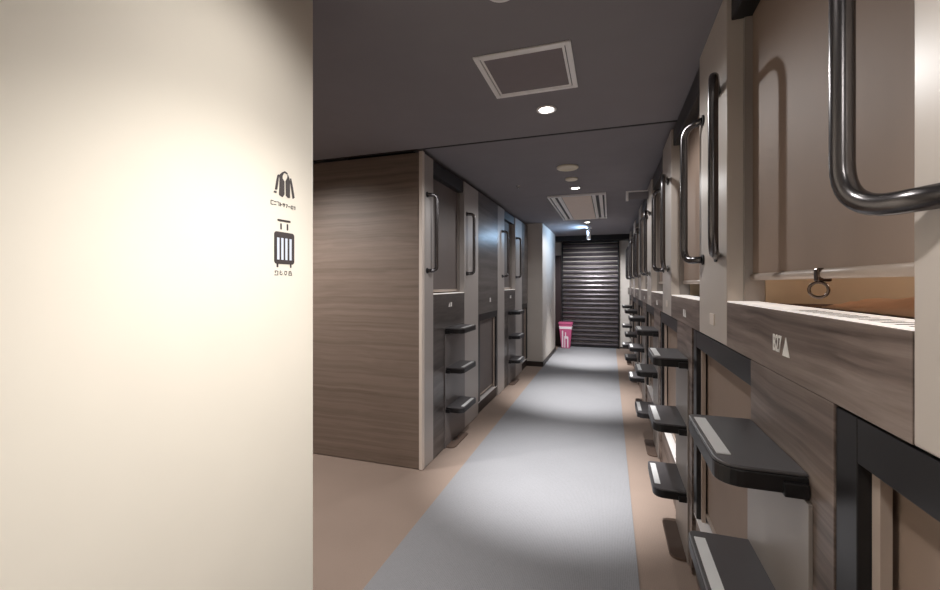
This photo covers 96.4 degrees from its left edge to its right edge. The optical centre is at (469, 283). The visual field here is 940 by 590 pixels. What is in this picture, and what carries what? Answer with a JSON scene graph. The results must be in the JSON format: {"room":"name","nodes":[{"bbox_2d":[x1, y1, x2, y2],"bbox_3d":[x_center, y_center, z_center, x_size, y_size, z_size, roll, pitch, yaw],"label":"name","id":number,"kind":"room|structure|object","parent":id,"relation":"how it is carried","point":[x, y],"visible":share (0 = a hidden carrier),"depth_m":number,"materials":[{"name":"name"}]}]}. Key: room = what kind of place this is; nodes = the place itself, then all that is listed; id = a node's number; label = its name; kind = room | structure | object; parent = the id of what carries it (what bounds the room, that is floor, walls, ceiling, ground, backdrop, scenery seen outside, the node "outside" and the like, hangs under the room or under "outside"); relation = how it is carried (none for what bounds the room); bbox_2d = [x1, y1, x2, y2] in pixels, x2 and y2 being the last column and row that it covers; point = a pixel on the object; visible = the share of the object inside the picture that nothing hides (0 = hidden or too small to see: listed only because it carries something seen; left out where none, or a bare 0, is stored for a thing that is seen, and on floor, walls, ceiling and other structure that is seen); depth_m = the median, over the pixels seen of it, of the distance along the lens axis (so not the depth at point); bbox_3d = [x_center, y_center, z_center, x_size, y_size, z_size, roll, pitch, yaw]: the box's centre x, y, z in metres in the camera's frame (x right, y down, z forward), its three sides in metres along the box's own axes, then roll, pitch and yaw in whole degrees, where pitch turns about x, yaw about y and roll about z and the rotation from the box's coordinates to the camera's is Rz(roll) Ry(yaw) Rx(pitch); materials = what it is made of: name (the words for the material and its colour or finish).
{"room":"capsule hotel corridor","nodes":[
{"label":"capsule hotel corridor","id":0,"kind":"room"},
{"bbox_2d":[0,0,312,589],"bbox_3d":[-2.679,0.190,0.627,3.720,2.220,2.702,0,0,18],"label":"wall","id":1,"kind":"structure","parent":0,"point":[156,364],"depth_m":0.86,"materials":[{"name":"beige paint"}]},
{"bbox_2d":[272,171,294,208],"bbox_3d":[-0.530,-0.270,1.194,0.001,0.104,0.094,0,0,18],"label":"sign","id":2,"kind":"object","parent":1,"relation":"attached to","point":[288,182],"visible":1,"depth_m":1.20,"materials":[{"name":"black paint"}]},
{"bbox_2d":[274,219,293,275],"bbox_3d":[-0.529,-0.104,1.197,0.002,0.158,0.078,0,0,18],"label":"sign","id":3,"kind":"object","parent":1,"relation":"attached to","point":[283,242],"visible":1,"depth_m":1.19,"materials":[{"name":"black paint"}]},
{"bbox_2d":[313,346,698,589],"bbox_3d":[-0.241,1.350,4.032,6.200,0.100,10.900,0,0,18],"label":"floor","id":4,"kind":"structure","parent":0,"point":[363,510],"depth_m":2.50,"materials":[{"name":"beige carpet"}]},
{"bbox_2d":[313,151,424,469],"bbox_3d":[-1.898,0.184,3.461,3.315,2.224,0.037,0,0,18],"label":"end panel","id":5,"kind":"object","parent":4,"relation":"on","point":[369,213],"visible":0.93,"depth_m":3.06,"materials":[{"name":"brown wood"}]},
{"bbox_2d":[425,154,437,466],"bbox_3d":[-0.302,0.188,3.034,0.154,2.216,0.153,0,0,18],"label":"post","id":6,"kind":"object","parent":4,"relation":"on","point":[429,194],"visible":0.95,"depth_m":3.02,"materials":[{"name":"grey laminate"}]},
{"bbox_2d":[433,161,463,458],"bbox_3d":[-0.575,0.188,3.573,0.876,2.216,0.700,0,0,18],"label":"pod","id":7,"kind":"object","parent":4,"relation":"on","point":[448,301],"visible":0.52,"depth_m":3.39,"materials":[{"name":"grey wood"}]},
{"bbox_2d":[433,179,456,289],"bbox_3d":[-0.225,-0.394,3.457,0.004,0.893,0.668,0,0,18],"label":"roller blind","id":8,"kind":"object","parent":7,"relation":"hanging from","point":[445,278],"depth_m":3.51,"materials":[{"name":"beige fabric"}]},
{"bbox_2d":[444,324,475,447],"bbox_3d":[-0.057,0.824,3.514,0.149,0.952,0.475,0,0,18],"label":"steps","id":9,"kind":"structure","parent":4,"relation":"on","point":[456,403],"depth_m":3.44,"materials":[{"name":"grey laminate"}]},
{"bbox_2d":[460,182,477,426],"bbox_3d":[0.009,0.188,3.970,0.154,2.216,0.420,0,0,18],"label":"post","id":10,"kind":"object","parent":4,"relation":"on","point":[469,197],"visible":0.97,"depth_m":3.90,"materials":[{"name":"grey laminate"}]},
{"bbox_2d":[478,192,497,412],"bbox_3d":[-0.204,0.188,4.667,0.861,2.216,0.762,0,0,18],"label":"pod","id":11,"kind":"object","parent":4,"relation":"on","point":[487,209],"visible":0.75,"depth_m":4.52,"materials":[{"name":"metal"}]},
{"bbox_2d":[480,317,492,392],"bbox_3d":[0.162,0.752,4.546,0.004,0.795,0.630,0,0,18],"label":"roller blind","id":12,"kind":"object","parent":11,"relation":"hanging from","point":[486,326],"depth_m":4.59,"materials":[{"name":"beige fabric"}]},
{"bbox_2d":[363,346,639,589],"bbox_3d":[0.750,1.297,3.639,1.114,0.006,10.480,0,0,18],"label":"carpet runner","id":13,"kind":"object","parent":4,"relation":"on","point":[543,501],"visible":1,"depth_m":2.49,"materials":[{"name":"grey carpet"}]},
{"bbox_2d":[558,321,572,347],"bbox_3d":[1.952,1.034,8.540,0.275,0.518,0.235,0,0,18],"label":"bin","id":14,"kind":"object","parent":13,"relation":"on","point":[565,328],"visible":1,"depth_m":8.46,"materials":[{"name":"plastic"}]},
{"bbox_2d":[497,206,508,394],"bbox_3d":[0.368,0.188,5.051,0.154,2.216,0.320,0,0,18],"label":"post","id":15,"kind":"object","parent":4,"relation":"on","point":[500,312],"visible":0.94,"depth_m":5.06,"materials":[{"name":"grey laminate"}]},
{"bbox_2d":[504,211,514,387],"bbox_3d":[0.111,0.188,5.638,0.876,2.216,0.630,0,0,18],"label":"pod","id":16,"kind":"object","parent":4,"relation":"on","point":[509,293],"visible":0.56,"depth_m":5.48,"materials":[{"name":"grey wood"}]},
{"bbox_2d":[504,221,509,286],"bbox_3d":[0.461,-0.394,5.521,0.004,0.893,0.598,0,0,18],"label":"roller blind","id":17,"kind":"object","parent":16,"relation":"hanging from","point":[506,224],"depth_m":5.59,"materials":[{"name":"beige fabric"}]},
{"bbox_2d":[508,310,524,384],"bbox_3d":[0.624,0.824,5.564,0.149,0.952,0.435,0,0,18],"label":"steps","id":18,"kind":"structure","parent":4,"relation":"on","point":[513,359],"depth_m":5.50,"materials":[{"name":"grey laminate"}]},
{"bbox_2d":[512,217,521,375],"bbox_3d":[0.689,0.188,6.020,0.154,2.216,0.460,0,0,18],"label":"post","id":19,"kind":"object","parent":4,"relation":"on","point":[517,227],"visible":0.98,"depth_m":5.94,"materials":[{"name":"grey laminate"}]},
{"bbox_2d":[522,223,527,369],"bbox_3d":[0.436,0.188,6.596,0.859,2.216,0.466,0,0,18],"label":"pod","id":20,"kind":"object","parent":4,"relation":"on","point":[524,227],"visible":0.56,"depth_m":6.51,"materials":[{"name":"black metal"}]},
{"bbox_2d":[523,309,523,355],"bbox_3d":[0.802,0.752,6.472,0.004,0.795,0.330,0,0,18],"label":"roller blind","id":21,"kind":"object","parent":20,"relation":"hanging from","point":[523,309],"depth_m":6.57,"materials":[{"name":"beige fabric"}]},
{"bbox_2d":[622,305,632,364],"bbox_3d":[2.574,0.824,6.879,0.149,0.952,0.360,0,0,18],"label":"steps","id":22,"kind":"structure","parent":4,"relation":"on","point":[624,344],"depth_m":6.76,"materials":[{"name":"grey laminate"}]},
{"bbox_2d":[629,295,630,353],"bbox_3d":[3.235,0.748,7.267,0.857,1.096,0.792,0,0,18],"label":"pod","id":23,"kind":"object","parent":4,"relation":"on","point":[629,295],"visible":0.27,"depth_m":7.71,"materials":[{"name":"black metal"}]},
{"bbox_2d":[626,231,632,294],"bbox_3d":[2.835,-0.362,7.407,0.154,1.115,0.542,0,0,18],"label":"post","id":24,"kind":"object","parent":23,"relation":"on","point":[631,236],"visible":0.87,"depth_m":7.24,"materials":[{"name":"beige laminate"}]},
{"bbox_2d":[625,309,637,382],"bbox_3d":[2.180,0.824,5.693,0.149,0.952,0.360,0,0,18],"label":"steps","id":25,"kind":"structure","parent":4,"relation":"on","point":[628,357],"depth_m":5.56,"materials":[{"name":"black plastic"}]},
{"bbox_2d":[631,228,633,365],"bbox_3d":[3.057,0.188,6.714,0.876,2.216,0.830,0,0,18],"label":"pod","id":26,"kind":"object","parent":4,"relation":"on","point":[632,228],"visible":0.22,"depth_m":6.72,"materials":[{"name":"brown wood"}]},
{"bbox_2d":[628,315,644,401],"bbox_3d":[1.786,0.824,4.507,0.149,0.952,0.360,0,0,18],"label":"steps","id":27,"kind":"structure","parent":4,"relation":"on","point":[633,377],"depth_m":4.39,"materials":[{"name":"black plastic"}]},
{"bbox_2d":[635,214,638,383],"bbox_3d":[2.663,0.188,5.527,0.876,2.216,0.830,0,0,18],"label":"pod","id":28,"kind":"object","parent":4,"relation":"on","point":[637,219],"visible":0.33,"depth_m":5.79,"materials":[{"name":"brown wood"}]},
{"bbox_2d":[633,297,641,368],"bbox_3d":[2.841,0.748,6.080,0.857,1.096,0.792,0,0,18],"label":"pod","id":29,"kind":"object","parent":4,"relation":"on","point":[634,298],"visible":0.12,"depth_m":6.51,"materials":[{"name":"brown wood"}]},
{"bbox_2d":[629,220,637,296],"bbox_3d":[2.441,-0.362,6.220,0.154,1.115,0.542,0,0,18],"label":"post","id":30,"kind":"object","parent":29,"relation":"on","point":[635,279],"visible":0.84,"depth_m":6.06,"materials":[{"name":"beige laminate"}]},
{"bbox_2d":[641,199,646,401],"bbox_3d":[2.269,0.188,4.341,0.876,2.216,0.830,0,0,18],"label":"pod","id":31,"kind":"object","parent":4,"relation":"on","point":[644,205],"visible":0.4,"depth_m":4.40,"materials":[{"name":"brown wood"}]},
{"bbox_2d":[638,300,650,392],"bbox_3d":[2.447,0.748,4.894,0.857,1.096,0.792,0,0,18],"label":"pod","id":32,"kind":"object","parent":4,"relation":"on","point":[640,303],"visible":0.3,"depth_m":5.34,"materials":[{"name":"brown wood"}]},
{"bbox_2d":[633,205,646,299],"bbox_3d":[2.047,-0.362,5.034,0.154,1.115,0.542,0,0,18],"label":"post","id":33,"kind":"object","parent":32,"relation":"on","point":[637,231],"visible":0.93,"depth_m":4.87,"materials":[{"name":"beige laminate"}]},
{"bbox_2d":[635,326,658,457],"bbox_3d":[1.392,0.824,3.321,0.149,0.952,0.360,0,0,18],"label":"steps","id":34,"kind":"structure","parent":4,"relation":"on","point":[642,370],"depth_m":3.23,"materials":[{"name":"black plastic"}]},
{"bbox_2d":[651,156,662,461],"bbox_3d":[1.875,0.188,3.155,0.876,2.216,0.830,0,0,18],"label":"pod","id":35,"kind":"object","parent":4,"relation":"on","point":[656,296],"visible":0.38,"depth_m":3.35,"materials":[{"name":"brown wood"}]},
{"bbox_2d":[660,264,662,281],"bbox_3d":[1.525,-0.425,3.271,0.004,0.830,0.798,0,0,18],"label":"roller blind","id":36,"kind":"object","parent":35,"relation":"hanging from","point":[661,273],"depth_m":3.52,"materials":[{"name":"beige fabric"}]},
{"bbox_2d":[646,304,667,430],"bbox_3d":[2.053,0.748,3.708,0.857,1.096,0.792,0,0,18],"label":"pod","id":37,"kind":"object","parent":4,"relation":"on","point":[649,309],"visible":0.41,"depth_m":4.09,"materials":[{"name":"brown wood"}]},
{"bbox_2d":[626,179,656,305],"bbox_3d":[1.592,-0.362,3.868,0.283,1.115,0.542,0,0,18],"label":"post","id":38,"kind":"object","parent":37,"relation":"on","point":[651,275],"depth_m":3.85,"materials":[{"name":"beige laminate"}]},
{"bbox_2d":[651,314,653,383],"bbox_3d":[1.676,0.610,3.804,0.004,0.720,0.728,0,0,18],"label":"roller blind","id":39,"kind":"object","parent":37,"relation":"hanging from","point":[652,317],"depth_m":4.01,"materials":[{"name":"beige fabric"}]},
{"bbox_2d":[648,347,688,563],"bbox_3d":[0.998,0.824,2.134,0.149,0.952,0.360,0,0,18],"label":"steps","id":40,"kind":"structure","parent":4,"relation":"on","point":[668,480],"depth_m":2.06,"materials":[{"name":"black plastic"}]},
{"bbox_2d":[661,312,706,510],"bbox_3d":[1.659,0.748,2.522,0.857,1.096,0.792,0,0,18],"label":"pod","id":41,"kind":"object","parent":4,"relation":"on","point":[668,439],"visible":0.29,"depth_m":2.78,"materials":[{"name":"brown wood"}]},
{"bbox_2d":[652,129,679,315],"bbox_3d":[1.259,-0.362,2.661,0.154,1.115,0.542,0,0,18],"label":"post","id":42,"kind":"object","parent":41,"relation":"on","point":[668,190],"visible":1,"depth_m":2.50,"materials":[{"name":"beige laminate"}]},
{"bbox_2d":[668,327,676,437],"bbox_3d":[1.282,0.610,2.617,0.004,0.720,0.728,0,0,18],"label":"roller blind","id":43,"kind":"object","parent":41,"relation":"hanging from","point":[672,335],"depth_m":2.74,"materials":[{"name":"beige fabric"}]},
{"bbox_2d":[671,67,763,574],"bbox_3d":[1.481,0.188,1.969,0.876,2.216,0.830,0,0,18],"label":"pod","id":44,"kind":"object","parent":4,"relation":"on","point":[685,306],"visible":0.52,"depth_m":2.08,"materials":[{"name":"brown wood"}]},
{"bbox_2d":[684,115,699,280],"bbox_3d":[1.131,-0.425,2.085,0.004,0.830,0.798,0,0,18],"label":"roller blind","id":45,"kind":"object","parent":44,"relation":"hanging from","point":[691,271],"depth_m":2.18,"materials":[{"name":"beige fabric"}]},
{"bbox_2d":[694,330,751,589],"bbox_3d":[1.265,0.748,1.335,0.857,1.096,0.792,0,0,18],"label":"pod","id":46,"kind":"object","parent":4,"relation":"on","point":[728,370],"visible":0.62,"depth_m":1.55,"materials":[{"name":"brown wood"}]},
{"bbox_2d":[680,0,743,345],"bbox_3d":[0.865,-0.362,1.475,0.154,1.115,0.542,0,0,18],"label":"post","id":47,"kind":"object","parent":46,"relation":"on","point":[720,122],"visible":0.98,"depth_m":1.32,"materials":[{"name":"beige laminate"}]},
{"bbox_2d":[707,355,750,538],"bbox_3d":[0.888,0.610,1.431,0.004,0.720,0.728,0,0,18],"label":"roller blind","id":48,"kind":"object","parent":46,"relation":"hanging from","point":[728,395],"depth_m":1.48,"materials":[{"name":"beige fabric"}]},
{"bbox_2d":[689,414,812,589],"bbox_3d":[0.605,0.824,0.950,0.149,0.952,0.355,0,0,18],"label":"steps","id":49,"kind":"structure","parent":4,"relation":"on","point":[777,552],"depth_m":0.91,"materials":[{"name":"black plastic"}]},
{"bbox_2d":[727,0,914,589],"bbox_3d":[1.084,0.188,0.773,0.876,2.216,0.850,0,0,18],"label":"pod","id":50,"kind":"object","parent":4,"relation":"on","point":[804,251],"visible":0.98,"depth_m":0.84,"materials":[{"name":"brown wood"}]},
{"bbox_2d":[753,0,914,273],"bbox_3d":[0.734,-0.430,0.889,0.004,0.819,0.818,0,0,18],"label":"roller blind","id":51,"kind":"object","parent":50,"relation":"hanging from","point":[800,226],"depth_m":0.86,"materials":[{"name":"beige fabric"}]},
{"bbox_2d":[822,297,914,317],"bbox_3d":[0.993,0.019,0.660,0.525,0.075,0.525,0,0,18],"label":"mattress","id":52,"kind":"object","parent":50,"relation":"on","point":[903,307],"visible":0.75,"depth_m":0.80,"materials":[{"name":"beige fabric"}]},
{"bbox_2d":[836,407,939,589],"bbox_3d":[0.877,0.748,0.167,0.857,1.096,0.810,0,0,18],"label":"pod","id":53,"kind":"object","parent":4,"relation":"on","point":[888,486],"visible":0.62,"depth_m":0.60,"materials":[{"name":"black metal"}]},
{"bbox_2d":[828,0,939,457],"bbox_3d":[0.487,-0.362,0.338,0.154,1.115,0.449,0,0,18],"label":"post","id":54,"kind":"object","parent":53,"relation":"on","point":[924,199],"visible":1,"depth_m":0.49,"materials":[{"name":"beige laminate"}]},
{"bbox_2d":[893,489,939,589],"bbox_3d":[0.500,0.610,0.263,0.004,0.720,0.746,0,0,18],"label":"roller blind","id":55,"kind":"object","parent":53,"relation":"hanging from","point":[916,534],"depth_m":0.57,"materials":[{"name":"beige fabric"}]},
{"bbox_2d":[313,0,722,235],"bbox_3d":[-0.241,-1.000,4.032,6.200,0.160,10.900,0,0,18],"label":"ceiling","id":56,"kind":"structure","parent":0,"point":[389,75],"depth_m":2.00,"materials":[{"name":"grey paint"}]},
{"bbox_2d":[347,151,414,159],"bbox_3d":[-0.060,-0.941,4.967,0.555,0.038,3.890,0,0,18],"label":"trim","id":57,"kind":"structure","parent":56,"relation":"attached to","point":[410,151],"depth_m":3.12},
{"bbox_2d":[313,120,676,161],"bbox_3d":[-1.123,-0.918,3.124,4.998,0.004,0.014,0,0,18],"label":"trim","id":58,"kind":"structure","parent":56,"relation":"attached to","point":[674,120],"depth_m":2.67,"materials":[{"name":"black metal"}]},
{"bbox_2d":[490,0,508,2],"bbox_3d":[0.095,-0.911,1.309,0.100,0.018,0.100,0,0,18],"label":"ceiling sensor","id":59,"kind":"object","parent":56,"relation":"attached to","point":[497,1],"visible":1,"depth_m":1.35,"materials":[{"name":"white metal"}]},
{"bbox_2d":[473,40,577,98],"bbox_3d":[0.256,-0.916,1.825,0.388,0.008,0.390,0,0,18],"label":"ceiling hatch","id":60,"kind":"object","parent":56,"relation":"attached to","point":[540,68],"visible":1,"depth_m":1.80,"materials":[{"name":"white metal"}]},
{"bbox_2d":[536,105,555,113],"bbox_3d":[0.402,-0.916,2.211,0.104,0.008,0.104,0,0,18],"label":"recessed light","id":61,"kind":"object","parent":56,"relation":"in","point":[546,109],"visible":1,"depth_m":2.20,"materials":[{"name":"white metal"}]},
{"bbox_2d":[557,164,578,170],"bbox_3d":[0.799,-0.951,3.444,0.176,0.018,0.176,0,0,18],"label":"ceiling speaker","id":62,"kind":"object","parent":56,"relation":"attached to","point":[565,167],"visible":1,"depth_m":3.41,"materials":[{"name":"beige plastic"}]},
{"bbox_2d":[565,177,577,181],"bbox_3d":[0.923,-0.949,3.819,0.112,0.022,0.112,0,0,18],"label":"smoke detector","id":63,"kind":"object","parent":56,"relation":"attached to","point":[569,179],"visible":1,"depth_m":3.79,"materials":[{"name":"beige plastic"}]},
{"bbox_2d":[547,192,606,219],"bbox_3d":[1.401,-0.948,5.298,0.610,0.024,1.720,0,0,18],"label":"air conditioner","id":64,"kind":"object","parent":56,"relation":"attached to","point":[588,205],"visible":1,"depth_m":5.07,"materials":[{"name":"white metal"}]},
{"bbox_2d":[550,198,572,219],"bbox_3d":[1.198,-0.949,5.366,0.148,0.022,1.656,0,0,18],"label":"vent","id":65,"kind":"object","parent":64,"relation":"attached to","point":[561,205],"depth_m":5.21,"materials":[{"name":"white metal"}]},
{"bbox_2d":[591,195,604,218],"bbox_3d":[1.606,-0.949,5.231,0.148,0.022,1.656,0,0,18],"label":"vent","id":66,"kind":"object","parent":64,"relation":"attached to","point":[597,201],"depth_m":5.17,"materials":[{"name":"white metal"}]},
{"bbox_2d":[585,227,591,239],"bbox_3d":[2.028,-0.858,7.174,0.110,0.203,0.118,0,0,18],"label":"track spotlight","id":67,"kind":"object","parent":56,"relation":"attached to","point":[588,228],"visible":1,"depth_m":7.15,"materials":[{"name":"white metal"}]},
{"bbox_2d":[525,223,554,361],"bbox_3d":[0.972,0.170,7.527,0.900,2.260,1.620,0,0,18],"label":"wall column","id":68,"kind":"structure","parent":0,"point":[541,240],"depth_m":6.68,"materials":[{"name":"paint"}]},
{"bbox_2d":[527,347,555,366],"bbox_3d":[1.283,1.262,7.425,0.274,0.075,1.658,0,0,18],"label":"baseboard","id":69,"kind":"structure","parent":68,"relation":"attached to","point":[529,363],"depth_m":6.66,"materials":[{"name":"black plastic"}]},
{"bbox_2d":[555,240,629,347],"bbox_3d":[2.671,0.170,8.675,3.400,2.260,0.150,0,0,18],"label":"wall","id":70,"kind":"structure","parent":0,"point":[624,283],"depth_m":8.57,"materials":[{"name":"paint"}]},
{"bbox_2d":[555,255,560,345],"bbox_3d":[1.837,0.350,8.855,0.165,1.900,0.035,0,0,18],"label":"door","id":71,"kind":"structure","parent":70,"relation":"in","point":[558,257],"depth_m":8.84,"materials":[{"name":"grey metal"}]},
{"bbox_2d":[562,241,618,348],"bbox_3d":[2.460,0.197,8.619,1.133,2.194,0.090,0,0,18],"label":"roller shutter","id":72,"kind":"object","parent":70,"relation":"attached to","point":[577,344],"visible":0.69,"depth_m":8.59,"materials":[{"name":"black metal"}]},
{"bbox_2d":[555,234,629,242],"bbox_3d":[2.043,-0.912,8.531,2.300,0.095,0.320,0,0,18],"label":"trim","id":73,"kind":"structure","parent":70,"relation":"attached to","point":[611,237],"depth_m":8.29,"materials":[{"name":"black metal"}]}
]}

